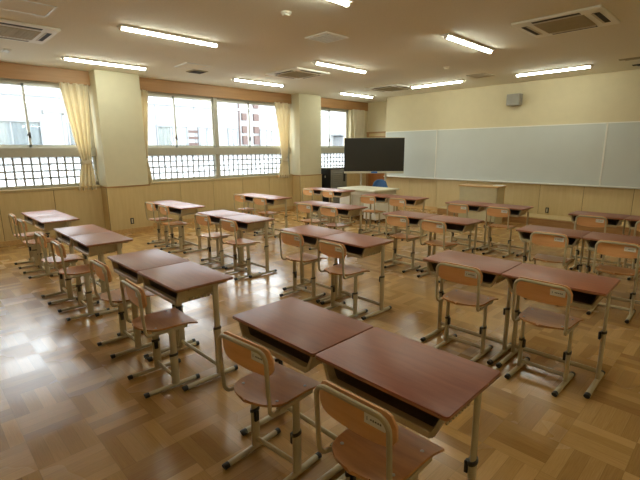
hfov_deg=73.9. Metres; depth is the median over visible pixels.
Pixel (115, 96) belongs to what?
pillar
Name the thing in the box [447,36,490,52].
diffuser
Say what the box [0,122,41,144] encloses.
sheer curtain
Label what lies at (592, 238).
school desk
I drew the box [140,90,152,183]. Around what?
curtain
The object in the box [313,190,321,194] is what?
tray
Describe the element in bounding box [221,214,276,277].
school desk
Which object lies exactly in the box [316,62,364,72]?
diffuser
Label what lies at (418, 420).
tray
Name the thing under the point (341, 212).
tray
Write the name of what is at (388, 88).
grille
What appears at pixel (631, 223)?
tray
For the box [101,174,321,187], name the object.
trim
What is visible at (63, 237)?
tray
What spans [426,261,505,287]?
tray
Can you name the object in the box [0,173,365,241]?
wainscoting
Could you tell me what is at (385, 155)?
television
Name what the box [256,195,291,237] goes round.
school desk
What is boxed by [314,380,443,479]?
chair
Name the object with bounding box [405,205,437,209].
baseboard
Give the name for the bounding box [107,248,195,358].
school desk
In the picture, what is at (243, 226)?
drawer
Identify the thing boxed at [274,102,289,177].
curtain
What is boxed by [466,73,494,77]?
ceiling vent
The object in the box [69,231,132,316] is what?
school desk
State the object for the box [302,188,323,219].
chair
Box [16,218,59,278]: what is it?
chair
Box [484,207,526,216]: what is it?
tray
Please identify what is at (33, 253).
chair
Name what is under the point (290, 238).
chair
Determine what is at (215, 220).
tray
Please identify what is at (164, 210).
chair
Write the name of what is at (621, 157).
whiteboard
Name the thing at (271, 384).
chair
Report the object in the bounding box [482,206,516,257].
chair
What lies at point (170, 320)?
chair
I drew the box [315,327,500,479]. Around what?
school desk
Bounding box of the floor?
[0,207,639,479]
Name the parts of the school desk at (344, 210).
leg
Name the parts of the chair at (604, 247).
frame, seat, backrest, leg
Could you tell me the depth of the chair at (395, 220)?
5.82 m
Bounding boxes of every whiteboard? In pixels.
[383,130,436,178]
[434,122,607,186]
[599,121,639,188]
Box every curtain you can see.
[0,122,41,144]
[59,82,96,190]
[69,124,75,144]
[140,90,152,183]
[158,127,186,144]
[200,129,212,145]
[229,130,236,145]
[261,131,271,145]
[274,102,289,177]
[352,109,364,137]
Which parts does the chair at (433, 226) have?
leg, frame, backrest, seat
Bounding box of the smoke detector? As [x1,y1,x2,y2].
[281,10,291,16]
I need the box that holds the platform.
[437,206,639,236]
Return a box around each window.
[0,78,98,189]
[148,91,289,181]
[321,107,347,167]
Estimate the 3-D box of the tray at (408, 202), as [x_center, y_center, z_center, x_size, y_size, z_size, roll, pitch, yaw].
[1.648,-0.729,8.059,0.338,0.111,0.604,-12,16,-43]
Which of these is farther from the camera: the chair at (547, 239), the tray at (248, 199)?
the tray at (248, 199)
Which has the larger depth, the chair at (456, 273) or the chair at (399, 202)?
the chair at (399, 202)
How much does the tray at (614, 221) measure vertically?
0.111 m
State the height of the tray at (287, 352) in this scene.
0.111 m
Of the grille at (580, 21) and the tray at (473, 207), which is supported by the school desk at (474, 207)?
the tray at (473, 207)
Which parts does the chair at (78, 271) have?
backrest, frame, seat, leg, leg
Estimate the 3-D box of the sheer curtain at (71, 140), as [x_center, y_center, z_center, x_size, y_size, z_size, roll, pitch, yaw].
[-7.919,-3.265,14.941,1.440,1.500,0.036,-12,16,-43]
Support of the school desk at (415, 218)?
on the floor
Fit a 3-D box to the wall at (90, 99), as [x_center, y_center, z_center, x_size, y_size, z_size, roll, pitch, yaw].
[-3.310,-1.918,9.545,13.300,3.100,0.300,-12,16,-43]
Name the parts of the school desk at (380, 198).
leg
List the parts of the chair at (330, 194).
frame, backrest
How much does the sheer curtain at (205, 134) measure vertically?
1.500 m
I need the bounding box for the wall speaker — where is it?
[506,93,522,105]
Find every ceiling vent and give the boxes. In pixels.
[0,48,10,52]
[186,69,207,73]
[305,31,348,43]
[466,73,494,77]
[619,57,639,60]
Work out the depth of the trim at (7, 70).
9.15 m
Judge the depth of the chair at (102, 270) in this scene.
3.51 m
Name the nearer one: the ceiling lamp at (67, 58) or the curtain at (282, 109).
the ceiling lamp at (67, 58)
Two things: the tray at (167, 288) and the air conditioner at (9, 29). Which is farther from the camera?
the air conditioner at (9, 29)
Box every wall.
[6,86,367,192]
[367,101,386,131]
[386,69,639,188]
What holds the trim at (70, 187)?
attached to the wall at (90, 99)
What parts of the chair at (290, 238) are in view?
backrest, frame, leg, seat, leg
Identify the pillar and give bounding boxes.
[89,69,147,186]
[291,93,320,174]
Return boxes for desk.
[21,210,64,266]
[31,214,79,276]
[53,224,116,300]
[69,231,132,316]
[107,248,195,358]
[137,261,237,390]
[152,200,185,246]
[164,203,207,253]
[197,210,245,267]
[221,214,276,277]
[232,297,372,479]
[241,193,271,232]
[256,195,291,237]
[280,225,345,302]
[294,200,336,228]
[303,187,331,219]
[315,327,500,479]
[319,232,393,319]
[320,203,367,233]
[322,189,354,223]
[337,185,398,222]
[361,193,398,233]
[383,210,435,271]
[387,195,428,237]
[420,215,483,272]
[420,250,521,364]
[445,200,491,249]
[479,203,533,256]
[496,263,620,398]
[515,225,590,271]
[568,211,629,266]
[582,232,639,304]
[623,215,639,267]
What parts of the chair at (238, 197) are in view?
frame, backrest, seat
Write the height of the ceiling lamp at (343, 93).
0.055 m
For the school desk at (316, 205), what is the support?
on the floor
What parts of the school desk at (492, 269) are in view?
leg, leg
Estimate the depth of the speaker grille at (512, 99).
9.61 m
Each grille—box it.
[0,25,40,39]
[189,70,204,73]
[280,71,316,77]
[309,34,343,42]
[376,87,404,90]
[470,74,490,77]
[507,94,518,104]
[534,15,595,33]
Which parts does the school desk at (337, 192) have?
leg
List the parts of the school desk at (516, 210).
leg, leg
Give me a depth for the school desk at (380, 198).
8.56 m
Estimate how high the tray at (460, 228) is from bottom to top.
0.111 m
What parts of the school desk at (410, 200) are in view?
leg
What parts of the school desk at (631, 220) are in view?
leg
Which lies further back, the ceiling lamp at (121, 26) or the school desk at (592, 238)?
the ceiling lamp at (121, 26)
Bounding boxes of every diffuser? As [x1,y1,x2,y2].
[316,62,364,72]
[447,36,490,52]
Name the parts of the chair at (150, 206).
backrest, frame, leg, seat, leg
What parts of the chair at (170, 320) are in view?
backrest, frame, clamp lever, leg, seat, leg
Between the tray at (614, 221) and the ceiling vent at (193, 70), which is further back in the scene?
the ceiling vent at (193, 70)
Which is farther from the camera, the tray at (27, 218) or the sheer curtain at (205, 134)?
the sheer curtain at (205, 134)
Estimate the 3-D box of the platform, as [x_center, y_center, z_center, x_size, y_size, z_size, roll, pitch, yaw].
[4.777,-0.480,9.598,0.565,0.170,4.480,-12,16,-43]
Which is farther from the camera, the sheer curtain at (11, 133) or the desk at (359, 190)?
the sheer curtain at (11, 133)
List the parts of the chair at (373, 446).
frame, backrest, seat, leg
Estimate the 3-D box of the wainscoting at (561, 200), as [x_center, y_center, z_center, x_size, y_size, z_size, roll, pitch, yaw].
[5.126,-0.944,10.117,0.766,0.820,9.150,-12,16,-43]
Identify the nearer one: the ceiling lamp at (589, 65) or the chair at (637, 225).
the chair at (637, 225)
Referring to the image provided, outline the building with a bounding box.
[0,84,343,145]
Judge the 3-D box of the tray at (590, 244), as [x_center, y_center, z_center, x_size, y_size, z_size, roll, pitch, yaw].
[3.031,0.065,4.260,0.341,0.111,0.604,-12,16,-43]
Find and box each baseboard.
[0,206,295,246]
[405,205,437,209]
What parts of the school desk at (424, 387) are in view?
clamp lever, leg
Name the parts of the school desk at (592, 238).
leg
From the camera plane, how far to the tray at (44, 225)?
5.61 m
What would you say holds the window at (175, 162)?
in the wall at (90, 99)
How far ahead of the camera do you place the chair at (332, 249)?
4.20 m
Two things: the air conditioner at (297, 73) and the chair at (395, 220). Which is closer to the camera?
the chair at (395, 220)
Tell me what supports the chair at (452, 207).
on the floor
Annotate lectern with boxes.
[458,184,506,223]
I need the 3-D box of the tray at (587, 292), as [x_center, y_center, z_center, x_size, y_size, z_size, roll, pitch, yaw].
[1.677,0.338,3.005,0.334,0.111,0.604,-12,16,-43]
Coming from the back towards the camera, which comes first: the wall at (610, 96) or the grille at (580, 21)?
the wall at (610, 96)
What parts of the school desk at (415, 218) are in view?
leg, leg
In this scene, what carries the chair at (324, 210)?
on the floor
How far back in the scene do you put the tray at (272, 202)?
8.08 m
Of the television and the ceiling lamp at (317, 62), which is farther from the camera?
the television
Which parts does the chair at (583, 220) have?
leg, frame, backrest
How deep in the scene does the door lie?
13.77 m
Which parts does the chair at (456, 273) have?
leg, frame, backrest, seat, leg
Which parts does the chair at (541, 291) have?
leg, frame, backrest, seat, leg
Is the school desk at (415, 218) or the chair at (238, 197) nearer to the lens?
the school desk at (415, 218)
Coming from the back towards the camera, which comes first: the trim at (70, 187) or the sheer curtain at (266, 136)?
the sheer curtain at (266, 136)
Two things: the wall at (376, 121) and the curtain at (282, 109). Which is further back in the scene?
the wall at (376, 121)
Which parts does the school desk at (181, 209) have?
leg, leg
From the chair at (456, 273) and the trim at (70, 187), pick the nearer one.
the chair at (456, 273)
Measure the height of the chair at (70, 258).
0.764 m
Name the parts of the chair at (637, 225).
frame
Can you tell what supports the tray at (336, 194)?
on the school desk at (337, 192)
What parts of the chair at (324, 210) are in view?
frame, backrest, seat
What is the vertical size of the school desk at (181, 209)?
0.738 m
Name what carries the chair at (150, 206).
on the floor
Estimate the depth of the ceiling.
5.94 m
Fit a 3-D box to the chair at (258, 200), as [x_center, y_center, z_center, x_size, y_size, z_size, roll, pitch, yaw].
[-1.030,-0.459,8.217,0.366,0.764,0.404,11,16,43]
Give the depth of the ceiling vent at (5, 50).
6.24 m
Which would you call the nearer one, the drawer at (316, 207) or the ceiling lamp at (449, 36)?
the ceiling lamp at (449, 36)
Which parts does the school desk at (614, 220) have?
leg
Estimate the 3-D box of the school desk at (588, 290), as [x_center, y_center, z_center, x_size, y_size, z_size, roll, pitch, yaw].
[1.704,0.619,3.095,0.650,0.738,0.445,11,17,43]
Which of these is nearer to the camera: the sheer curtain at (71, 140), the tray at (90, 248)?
the tray at (90, 248)
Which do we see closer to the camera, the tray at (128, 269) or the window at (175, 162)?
the tray at (128, 269)
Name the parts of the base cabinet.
louvred door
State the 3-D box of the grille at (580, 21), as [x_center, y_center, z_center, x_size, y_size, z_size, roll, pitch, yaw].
[2.918,-2.561,5.067,0.526,0.013,0.526,-12,16,-43]
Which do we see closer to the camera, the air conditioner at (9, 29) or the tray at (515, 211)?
the air conditioner at (9, 29)
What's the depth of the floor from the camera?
3.06 m
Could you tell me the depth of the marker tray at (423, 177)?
11.84 m
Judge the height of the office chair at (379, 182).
0.871 m
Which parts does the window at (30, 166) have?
sash, frosted pane, sash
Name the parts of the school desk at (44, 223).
leg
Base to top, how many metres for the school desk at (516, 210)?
0.738 m
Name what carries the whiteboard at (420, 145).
attached to the wall at (610, 96)
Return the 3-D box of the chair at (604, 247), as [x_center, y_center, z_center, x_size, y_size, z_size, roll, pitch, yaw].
[2.922,0.365,4.199,0.366,0.764,0.404,11,16,42]
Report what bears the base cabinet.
on the floor
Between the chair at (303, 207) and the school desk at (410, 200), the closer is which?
the chair at (303, 207)
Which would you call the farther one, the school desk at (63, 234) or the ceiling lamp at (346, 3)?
the school desk at (63, 234)
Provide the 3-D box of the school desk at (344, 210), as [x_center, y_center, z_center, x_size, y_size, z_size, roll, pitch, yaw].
[0.388,-0.184,6.937,0.445,0.738,0.650,-12,16,-43]
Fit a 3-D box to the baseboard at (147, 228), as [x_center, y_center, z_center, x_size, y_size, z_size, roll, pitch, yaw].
[-3.085,-0.398,9.624,13.322,0.090,0.342,-12,16,-43]
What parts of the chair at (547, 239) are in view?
frame, backrest, seat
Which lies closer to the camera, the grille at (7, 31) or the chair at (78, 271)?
the chair at (78, 271)
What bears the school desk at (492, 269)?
on the floor
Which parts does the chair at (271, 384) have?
leg, backrest, frame, clamp lever, seat, leg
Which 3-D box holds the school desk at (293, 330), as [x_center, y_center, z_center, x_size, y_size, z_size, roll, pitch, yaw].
[-0.099,0.789,2.342,0.445,0.738,0.650,-12,17,-43]
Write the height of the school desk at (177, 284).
0.738 m
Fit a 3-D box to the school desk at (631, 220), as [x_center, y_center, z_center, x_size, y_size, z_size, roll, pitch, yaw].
[4.302,0.101,5.475,0.445,0.738,0.650,-12,17,-44]
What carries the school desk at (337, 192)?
on the floor
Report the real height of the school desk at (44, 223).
0.738 m
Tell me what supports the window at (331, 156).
in the wall at (90, 99)
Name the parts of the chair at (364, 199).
leg, frame, backrest, seat, leg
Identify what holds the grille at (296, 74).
attached to the air conditioner at (297, 73)
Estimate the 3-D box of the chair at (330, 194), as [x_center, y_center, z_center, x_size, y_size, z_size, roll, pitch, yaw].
[0.284,-0.726,9.442,0.404,0.764,0.366,-11,16,-41]
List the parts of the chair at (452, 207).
frame, backrest, leg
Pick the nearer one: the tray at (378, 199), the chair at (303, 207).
the chair at (303, 207)
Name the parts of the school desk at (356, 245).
leg, leg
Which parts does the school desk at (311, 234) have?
leg, leg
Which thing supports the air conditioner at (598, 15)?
attached to the ceiling
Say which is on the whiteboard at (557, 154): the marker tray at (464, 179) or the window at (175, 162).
the marker tray at (464, 179)
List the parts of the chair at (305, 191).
backrest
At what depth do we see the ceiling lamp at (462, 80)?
9.60 m
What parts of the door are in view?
transom panel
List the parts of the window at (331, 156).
sash, frosted pane, sash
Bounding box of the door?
[366,131,385,185]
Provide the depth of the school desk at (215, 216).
6.18 m
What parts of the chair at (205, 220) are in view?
backrest, frame, leg, seat, leg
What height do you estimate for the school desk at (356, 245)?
0.738 m
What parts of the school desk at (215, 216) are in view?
leg, leg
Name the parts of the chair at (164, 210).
backrest, frame, leg, seat, leg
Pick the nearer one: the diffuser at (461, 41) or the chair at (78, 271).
the chair at (78, 271)
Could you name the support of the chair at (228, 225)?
on the floor
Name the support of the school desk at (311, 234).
on the floor
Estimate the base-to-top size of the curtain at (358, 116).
1.930 m
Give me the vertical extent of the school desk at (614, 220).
0.738 m
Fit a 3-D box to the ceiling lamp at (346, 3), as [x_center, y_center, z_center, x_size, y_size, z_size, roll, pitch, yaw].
[-0.185,-2.293,3.861,1.330,0.055,0.130,-12,16,-43]
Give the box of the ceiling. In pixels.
[0,0,639,102]
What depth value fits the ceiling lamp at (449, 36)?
5.91 m
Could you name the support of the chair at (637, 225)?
on the floor
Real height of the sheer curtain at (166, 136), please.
1.500 m
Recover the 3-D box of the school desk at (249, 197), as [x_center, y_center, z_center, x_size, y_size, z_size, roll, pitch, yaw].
[-1.371,-0.568,8.804,0.445,0.738,0.650,-12,16,-43]
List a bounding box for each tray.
[24,215,34,224]
[34,220,70,231]
[57,232,72,246]
[72,240,121,256]
[111,260,142,284]
[142,276,211,305]
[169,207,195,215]
[210,216,221,224]
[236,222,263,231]
[239,322,322,372]
[245,197,254,202]
[266,199,284,205]
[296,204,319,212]
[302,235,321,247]
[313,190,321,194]
[323,363,469,438]
[326,240,380,258]
[334,192,349,196]
[337,209,359,216]
[375,197,388,202]
[383,176,433,178]
[385,215,421,226]
[406,200,422,205]
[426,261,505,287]
[434,178,598,186]
[445,223,474,233]
[446,203,483,212]
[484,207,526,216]
[506,277,603,309]
[518,232,579,247]
[570,215,622,227]
[585,240,597,250]
[599,186,639,188]
[627,220,636,229]
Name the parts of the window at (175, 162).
sash, frosted pane, sash, sash, frosted pane, sash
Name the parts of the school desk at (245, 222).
leg, leg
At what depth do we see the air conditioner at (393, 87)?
10.21 m
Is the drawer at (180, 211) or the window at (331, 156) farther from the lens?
the window at (331, 156)
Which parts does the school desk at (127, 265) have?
leg, leg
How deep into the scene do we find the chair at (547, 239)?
4.51 m
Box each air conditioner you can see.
[0,19,60,43]
[265,67,329,79]
[365,84,416,91]
[511,5,619,37]
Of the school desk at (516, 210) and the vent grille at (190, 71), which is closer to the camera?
the school desk at (516, 210)
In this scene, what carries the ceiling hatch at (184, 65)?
attached to the ceiling
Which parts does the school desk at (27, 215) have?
leg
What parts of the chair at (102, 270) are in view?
backrest, frame, leg, seat, leg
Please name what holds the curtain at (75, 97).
hanging from the wall at (90, 99)
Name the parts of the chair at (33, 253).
frame, leg, seat, leg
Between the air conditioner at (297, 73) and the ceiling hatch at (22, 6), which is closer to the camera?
the ceiling hatch at (22, 6)
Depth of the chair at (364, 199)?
8.26 m
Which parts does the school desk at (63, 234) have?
leg, leg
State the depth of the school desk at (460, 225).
5.42 m
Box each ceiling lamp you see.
[61,56,146,70]
[117,24,218,47]
[232,78,284,86]
[312,60,367,73]
[329,0,352,6]
[338,92,373,97]
[410,79,464,88]
[441,33,494,53]
[515,64,592,76]
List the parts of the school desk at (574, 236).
leg, leg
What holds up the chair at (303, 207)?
on the floor
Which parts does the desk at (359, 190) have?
modesty panel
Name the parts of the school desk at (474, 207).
leg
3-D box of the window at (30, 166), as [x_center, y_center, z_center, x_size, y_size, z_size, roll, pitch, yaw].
[-5.966,-1.751,6.930,4.200,1.955,0.170,-12,16,-43]
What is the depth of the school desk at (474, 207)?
7.18 m
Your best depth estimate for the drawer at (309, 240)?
4.62 m
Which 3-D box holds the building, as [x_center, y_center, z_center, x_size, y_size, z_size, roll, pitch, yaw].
[-10.504,-1.770,16.429,52.000,8.050,6.800,-12,16,-43]
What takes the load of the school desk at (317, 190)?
on the floor
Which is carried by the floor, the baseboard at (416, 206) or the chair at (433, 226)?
the chair at (433, 226)
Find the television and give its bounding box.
[344,137,404,185]
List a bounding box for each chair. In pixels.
[8,213,50,268]
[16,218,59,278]
[34,232,85,304]
[50,240,109,320]
[89,259,156,358]
[120,279,199,397]
[145,202,176,246]
[158,205,191,252]
[194,214,232,268]
[217,331,321,479]
[219,219,259,280]
[233,194,259,232]
[253,197,278,237]
[279,230,326,300]
[296,203,326,249]
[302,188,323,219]
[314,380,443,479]
[317,240,369,317]
[319,206,351,252]
[321,190,341,223]
[359,195,385,235]
[373,179,387,187]
[384,214,422,272]
[388,198,409,240]
[417,219,459,282]
[434,261,497,361]
[447,203,473,251]
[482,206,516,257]
[504,277,583,396]
[524,231,573,305]
[569,215,607,273]
[586,240,639,323]
[627,220,639,279]
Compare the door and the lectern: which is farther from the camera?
the door
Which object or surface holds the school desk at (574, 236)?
on the floor
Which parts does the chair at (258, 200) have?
backrest, frame, seat, leg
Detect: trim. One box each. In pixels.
[0,62,367,110]
[0,174,292,192]
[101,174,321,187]
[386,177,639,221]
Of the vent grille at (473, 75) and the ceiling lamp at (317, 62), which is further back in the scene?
the vent grille at (473, 75)
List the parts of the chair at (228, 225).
backrest, frame, leg, seat, leg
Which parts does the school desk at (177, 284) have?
leg, leg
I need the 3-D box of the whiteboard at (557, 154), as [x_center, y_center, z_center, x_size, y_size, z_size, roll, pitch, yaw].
[4.425,-2.003,10.002,0.100,1.292,3.833,-12,16,-43]
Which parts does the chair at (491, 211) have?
leg, frame, backrest, seat, leg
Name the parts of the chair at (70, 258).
backrest, frame, leg, seat, leg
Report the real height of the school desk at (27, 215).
0.738 m
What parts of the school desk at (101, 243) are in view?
leg, leg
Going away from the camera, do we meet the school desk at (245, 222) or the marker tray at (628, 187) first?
the school desk at (245, 222)
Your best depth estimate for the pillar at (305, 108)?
11.66 m
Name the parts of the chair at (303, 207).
frame, backrest, seat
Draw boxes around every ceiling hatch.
[0,0,57,16]
[174,63,210,69]
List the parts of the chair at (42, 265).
backrest, frame, leg, seat, leg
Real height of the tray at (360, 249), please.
0.111 m
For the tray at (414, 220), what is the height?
0.111 m
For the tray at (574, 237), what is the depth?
4.60 m
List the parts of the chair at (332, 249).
leg, backrest, frame, seat, leg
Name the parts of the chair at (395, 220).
leg, frame, backrest, seat, leg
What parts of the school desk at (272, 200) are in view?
leg, leg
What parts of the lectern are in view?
panel, panel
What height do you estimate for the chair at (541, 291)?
0.764 m
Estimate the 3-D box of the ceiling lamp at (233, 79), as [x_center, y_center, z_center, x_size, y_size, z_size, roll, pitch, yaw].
[-1.325,-3.429,9.278,1.330,0.055,0.130,-12,16,-43]
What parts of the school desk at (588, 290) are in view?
leg, leg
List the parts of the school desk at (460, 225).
leg, leg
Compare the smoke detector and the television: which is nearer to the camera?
the smoke detector
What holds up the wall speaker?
attached to the wall at (610, 96)
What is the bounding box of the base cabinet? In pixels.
[321,167,346,202]
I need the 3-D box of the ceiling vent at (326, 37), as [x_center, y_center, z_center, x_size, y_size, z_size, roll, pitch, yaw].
[0.088,-2.695,5.682,0.420,0.024,0.420,-12,16,-43]
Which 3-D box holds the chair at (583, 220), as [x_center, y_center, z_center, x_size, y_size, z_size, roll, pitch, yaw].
[3.673,0.030,5.765,0.366,0.764,0.404,11,16,43]
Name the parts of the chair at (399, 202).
frame, backrest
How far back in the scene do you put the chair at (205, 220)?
6.00 m
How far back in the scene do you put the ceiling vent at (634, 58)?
7.11 m
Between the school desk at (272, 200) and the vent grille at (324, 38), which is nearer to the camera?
the vent grille at (324, 38)
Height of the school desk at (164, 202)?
0.738 m

